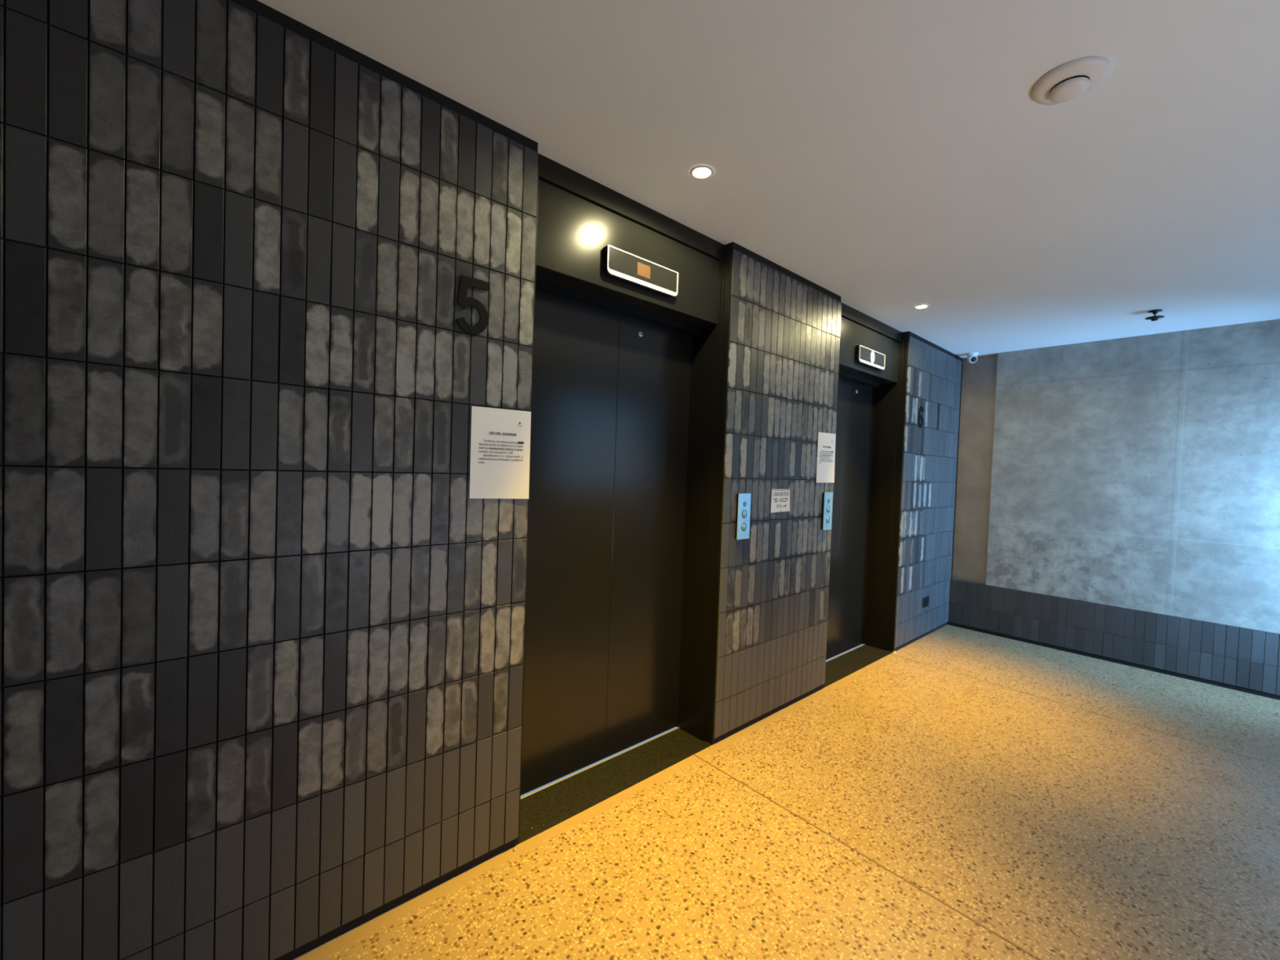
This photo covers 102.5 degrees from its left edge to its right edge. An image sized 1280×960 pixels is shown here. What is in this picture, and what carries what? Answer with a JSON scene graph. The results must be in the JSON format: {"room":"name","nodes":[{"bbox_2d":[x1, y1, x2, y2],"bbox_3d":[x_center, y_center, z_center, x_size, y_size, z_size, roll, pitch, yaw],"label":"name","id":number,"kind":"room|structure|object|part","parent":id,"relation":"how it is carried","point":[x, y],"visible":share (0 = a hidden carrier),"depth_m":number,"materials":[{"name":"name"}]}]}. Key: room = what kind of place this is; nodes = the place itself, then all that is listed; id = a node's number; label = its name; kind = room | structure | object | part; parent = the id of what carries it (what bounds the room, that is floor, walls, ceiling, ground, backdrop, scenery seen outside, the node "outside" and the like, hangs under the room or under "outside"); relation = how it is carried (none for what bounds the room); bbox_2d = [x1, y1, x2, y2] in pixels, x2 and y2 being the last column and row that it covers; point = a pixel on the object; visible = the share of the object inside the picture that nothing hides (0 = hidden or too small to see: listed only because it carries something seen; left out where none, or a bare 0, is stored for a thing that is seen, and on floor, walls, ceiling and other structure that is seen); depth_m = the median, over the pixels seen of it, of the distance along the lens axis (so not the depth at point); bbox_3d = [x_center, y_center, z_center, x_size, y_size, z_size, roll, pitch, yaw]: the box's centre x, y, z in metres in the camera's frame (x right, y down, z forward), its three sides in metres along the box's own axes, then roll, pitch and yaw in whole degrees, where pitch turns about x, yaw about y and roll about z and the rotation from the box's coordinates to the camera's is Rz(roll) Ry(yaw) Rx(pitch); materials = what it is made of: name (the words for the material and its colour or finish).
{"room":"elevator lobby","nodes":[
{"label":"elevator lobby","id":0,"kind":"room"},
{"bbox_2d":[0,0,961,959],"bbox_3d":[0.032,0.084,2.349,8.319,2.591,0.010,1,2,-42],"label":"wall","id":1,"kind":"structure","parent":0,"point":[771,673],"depth_m":1.41,"materials":[{"name":"tile"}]},
{"bbox_2d":[455,274,488,334],"bbox_3d":[-0.574,-0.597,1.762,0.114,0.192,0.004,1,2,-42],"label":"number","id":2,"kind":"object","parent":1,"relation":"attached to","point":[463,300],"depth_m":1.76,"materials":[{"name":"black metal"}]},
{"bbox_2d":[0,0,963,959],"bbox_3d":[-0.218,0.071,2.394,8.860,2.664,0.394,1,2,-42],"label":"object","id":3,"kind":"structure","parent":1,"relation":"attached to","point":[256,6],"depth_m":1.40,"materials":[{"name":"black"}]},
{"bbox_2d":[469,405,531,498],"bbox_3d":[-0.501,-0.094,1.855,0.232,0.328,0.004,1,2,-42],"label":"paper notice","id":4,"kind":"object","parent":1,"relation":"attached to","point":[500,438],"visible":1,"depth_m":1.85,"materials":[{"name":"white paper"}]},
{"bbox_2d":[517,153,732,844],"bbox_3d":[-0.098,0.099,2.448,1.158,2.714,0.313,1,2,-42],"label":"door","id":5,"kind":"structure","parent":1,"relation":"in","point":[629,382],"depth_m":2.51,"materials":[{"name":"black metal"}]},
{"bbox_3d":[-0.117,1.431,2.452,1.158,0.052,0.231,1,2,-42],"label":"granite sill","id":6,"kind":"part","parent":5,"relation":"part of","materials":[{"name":"black stone"}]},
{"bbox_3d":[-0.041,-1.000,2.399,1.110,0.331,0.130,1,2,-42],"label":"lintel panel","id":7,"kind":"part","parent":5,"relation":"part of","materials":[{"name":"black metal"}]},
{"bbox_2d":[603,244,678,297],"bbox_3d":[0.013,-0.943,2.343,0.434,0.122,0.030,1,2,-42],"label":"indicator","id":8,"kind":"object","parent":5,"relation":"attached to","point":[620,264],"visible":1,"depth_m":2.31,"materials":[{"name":"black plastic"}]},
{"bbox_2d":[734,493,751,539],"bbox_3d":[0.565,0.198,2.809,0.108,0.250,0.024,1,2,-42],"label":"panel","id":9,"kind":"object","parent":1,"relation":"attached to","point":[743,500],"visible":1,"depth_m":2.79,"materials":[{"name":"silver metal"}]},
{"bbox_2d":[770,488,790,512],"bbox_3d":[0.839,0.123,3.061,0.203,0.138,0.002,1,2,-42],"label":"sign","id":10,"kind":"object","parent":1,"relation":"attached to","point":[780,498],"visible":1,"depth_m":3.06,"materials":[{"name":"white paper"}]},
{"bbox_2d":[816,431,835,482],"bbox_3d":[1.231,-0.147,3.393,0.234,0.331,0.004,1,2,-42],"label":"paper notice","id":11,"kind":"object","parent":1,"relation":"attached to","point":[826,442],"visible":1,"depth_m":3.39,"materials":[{"name":"white paper"}]},
{"bbox_2d":[821,492,832,530],"bbox_3d":[1.246,0.206,3.415,0.108,0.250,0.024,1,2,-42],"label":"panel","id":12,"kind":"object","parent":1,"relation":"attached to","point":[827,497],"visible":1,"depth_m":3.40,"materials":[{"name":"silver metal"}]},
{"bbox_2d":[823,302,908,688],"bbox_3d":[1.633,0.120,3.991,1.150,2.714,0.313,1,2,-42],"label":"door","id":13,"kind":"structure","parent":1,"relation":"in","point":[870,409],"depth_m":4.26,"materials":[{"name":"black metal"}]},
{"bbox_3d":[1.615,1.451,3.994,1.150,0.052,0.231,1,2,-42],"label":"granite sill","id":14,"kind":"part","parent":13,"relation":"part of","materials":[{"name":"black stone"}]},
{"bbox_3d":[1.690,-0.979,3.942,1.102,0.331,0.130,1,2,-42],"label":"lintel panel","id":15,"kind":"part","parent":13,"relation":"part of","materials":[{"name":"black metal"}]},
{"bbox_2d":[855,345,885,370],"bbox_3d":[1.749,-0.922,3.890,0.434,0.122,0.030,1,2,-42],"label":"indicator","id":16,"kind":"object","parent":13,"relation":"attached to","point":[865,356],"visible":1,"depth_m":3.86,"materials":[{"name":"black plastic"}]},
{"bbox_2d":[918,405,924,427],"bbox_3d":[2.430,-0.545,4.438,0.108,0.188,0.004,1,2,-42],"label":"number","id":17,"kind":"object","parent":1,"relation":"attached to","point":[920,416],"depth_m":4.43,"materials":[{"name":"black metal"}]},
{"bbox_2d":[922,595,928,608],"bbox_3d":[2.614,1.116,4.695,0.144,0.092,0.007,1,2,-42],"label":"outlet plate","id":18,"kind":"object","parent":1,"relation":"attached to","point":[925,600],"visible":1,"depth_m":4.68,"materials":[{"name":"black plastic"}]},
{"bbox_2d":[257,0,1279,358],"bbox_3d":[0.925,-1.250,1.121,9.050,0.120,3.700,1,2,-42],"label":"ceiling","id":19,"kind":"structure","parent":0,"point":[892,157],"depth_m":1.77,"materials":[{"name":"paint"}]},
{"bbox_2d":[689,164,713,178],"bbox_3d":[0.248,-1.234,2.060,0.096,0.006,0.096,1,2,-42],"label":"recessed light","id":20,"kind":"object","parent":19,"relation":"in","point":[700,171],"visible":1,"depth_m":2.06,"materials":[{"name":"white plastic"}]},
{"bbox_2d":[913,304,929,309],"bbox_3d":[1.973,-1.213,3.596,0.096,0.006,0.096,1,2,-42],"label":"recessed light","id":21,"kind":"object","parent":19,"relation":"in","point":[919,306],"visible":1,"depth_m":3.59,"materials":[{"name":"white plastic"}]},
{"bbox_2d":[965,351,978,363],"bbox_3d":[3.170,-1.161,4.899,0.102,0.094,0.102,1,2,-42],"label":"security camera","id":22,"kind":"object","parent":19,"relation":"attached to","point":[972,357],"visible":1,"depth_m":4.88,"materials":[{"name":"white plastic"}]},
{"bbox_2d":[1031,56,1111,105],"bbox_3d":[1.275,-1.164,1.524,0.180,0.047,0.180,1,2,-42],"label":"smoke detector","id":23,"kind":"object","parent":19,"relation":"attached to","point":[1097,68],"visible":1,"depth_m":1.50,"materials":[{"name":"white plastic"}]},
{"bbox_2d":[1145,309,1164,320],"bbox_3d":[3.532,-1.126,3.522,0.096,0.068,0.096,1,2,-42],"label":"sprinkler head","id":24,"kind":"object","parent":19,"relation":"attached to","point":[1154,312],"visible":1,"depth_m":3.51},
{"bbox_2d":[293,624,1279,959],"bbox_3d":[0.899,1.536,1.112,9.050,0.120,3.126,1,2,-42],"label":"floor","id":25,"kind":"structure","parent":0,"point":[959,793],"depth_m":2.08,"materials":[{"name":"stone"}]},
{"bbox_2d":[985,319,1279,633],"bbox_3d":[4.354,-0.039,3.895,0.217,2.202,2.822,1,2,-42],"label":"wall","id":26,"kind":"structure","parent":0,"point":[1140,473],"depth_m":4.08,"materials":[{"name":"concrete"}]},
{"bbox_2d":[951,354,997,583],"bbox_3d":[3.334,-0.024,5.091,0.150,2.364,0.318,1,2,-42],"label":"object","id":27,"kind":"structure","parent":26,"relation":"attached to","point":[979,377],"depth_m":5.04,"materials":[{"name":"grey concrete"}]},
{"bbox_2d":[947,622,1279,700],"bbox_3d":[4.197,1.500,4.042,0.208,0.032,3.120,1,2,-42],"label":"trim","id":28,"kind":"structure","parent":26,"relation":"attached to","point":[1053,646],"depth_m":4.15,"materials":[{"name":"black metal"}]},
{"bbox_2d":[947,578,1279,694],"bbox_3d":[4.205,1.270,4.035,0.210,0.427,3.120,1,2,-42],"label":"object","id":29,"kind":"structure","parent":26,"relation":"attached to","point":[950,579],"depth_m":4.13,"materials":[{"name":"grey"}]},
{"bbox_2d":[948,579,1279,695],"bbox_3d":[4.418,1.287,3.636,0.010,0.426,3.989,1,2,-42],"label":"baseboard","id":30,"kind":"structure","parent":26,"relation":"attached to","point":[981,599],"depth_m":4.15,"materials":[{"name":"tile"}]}
]}

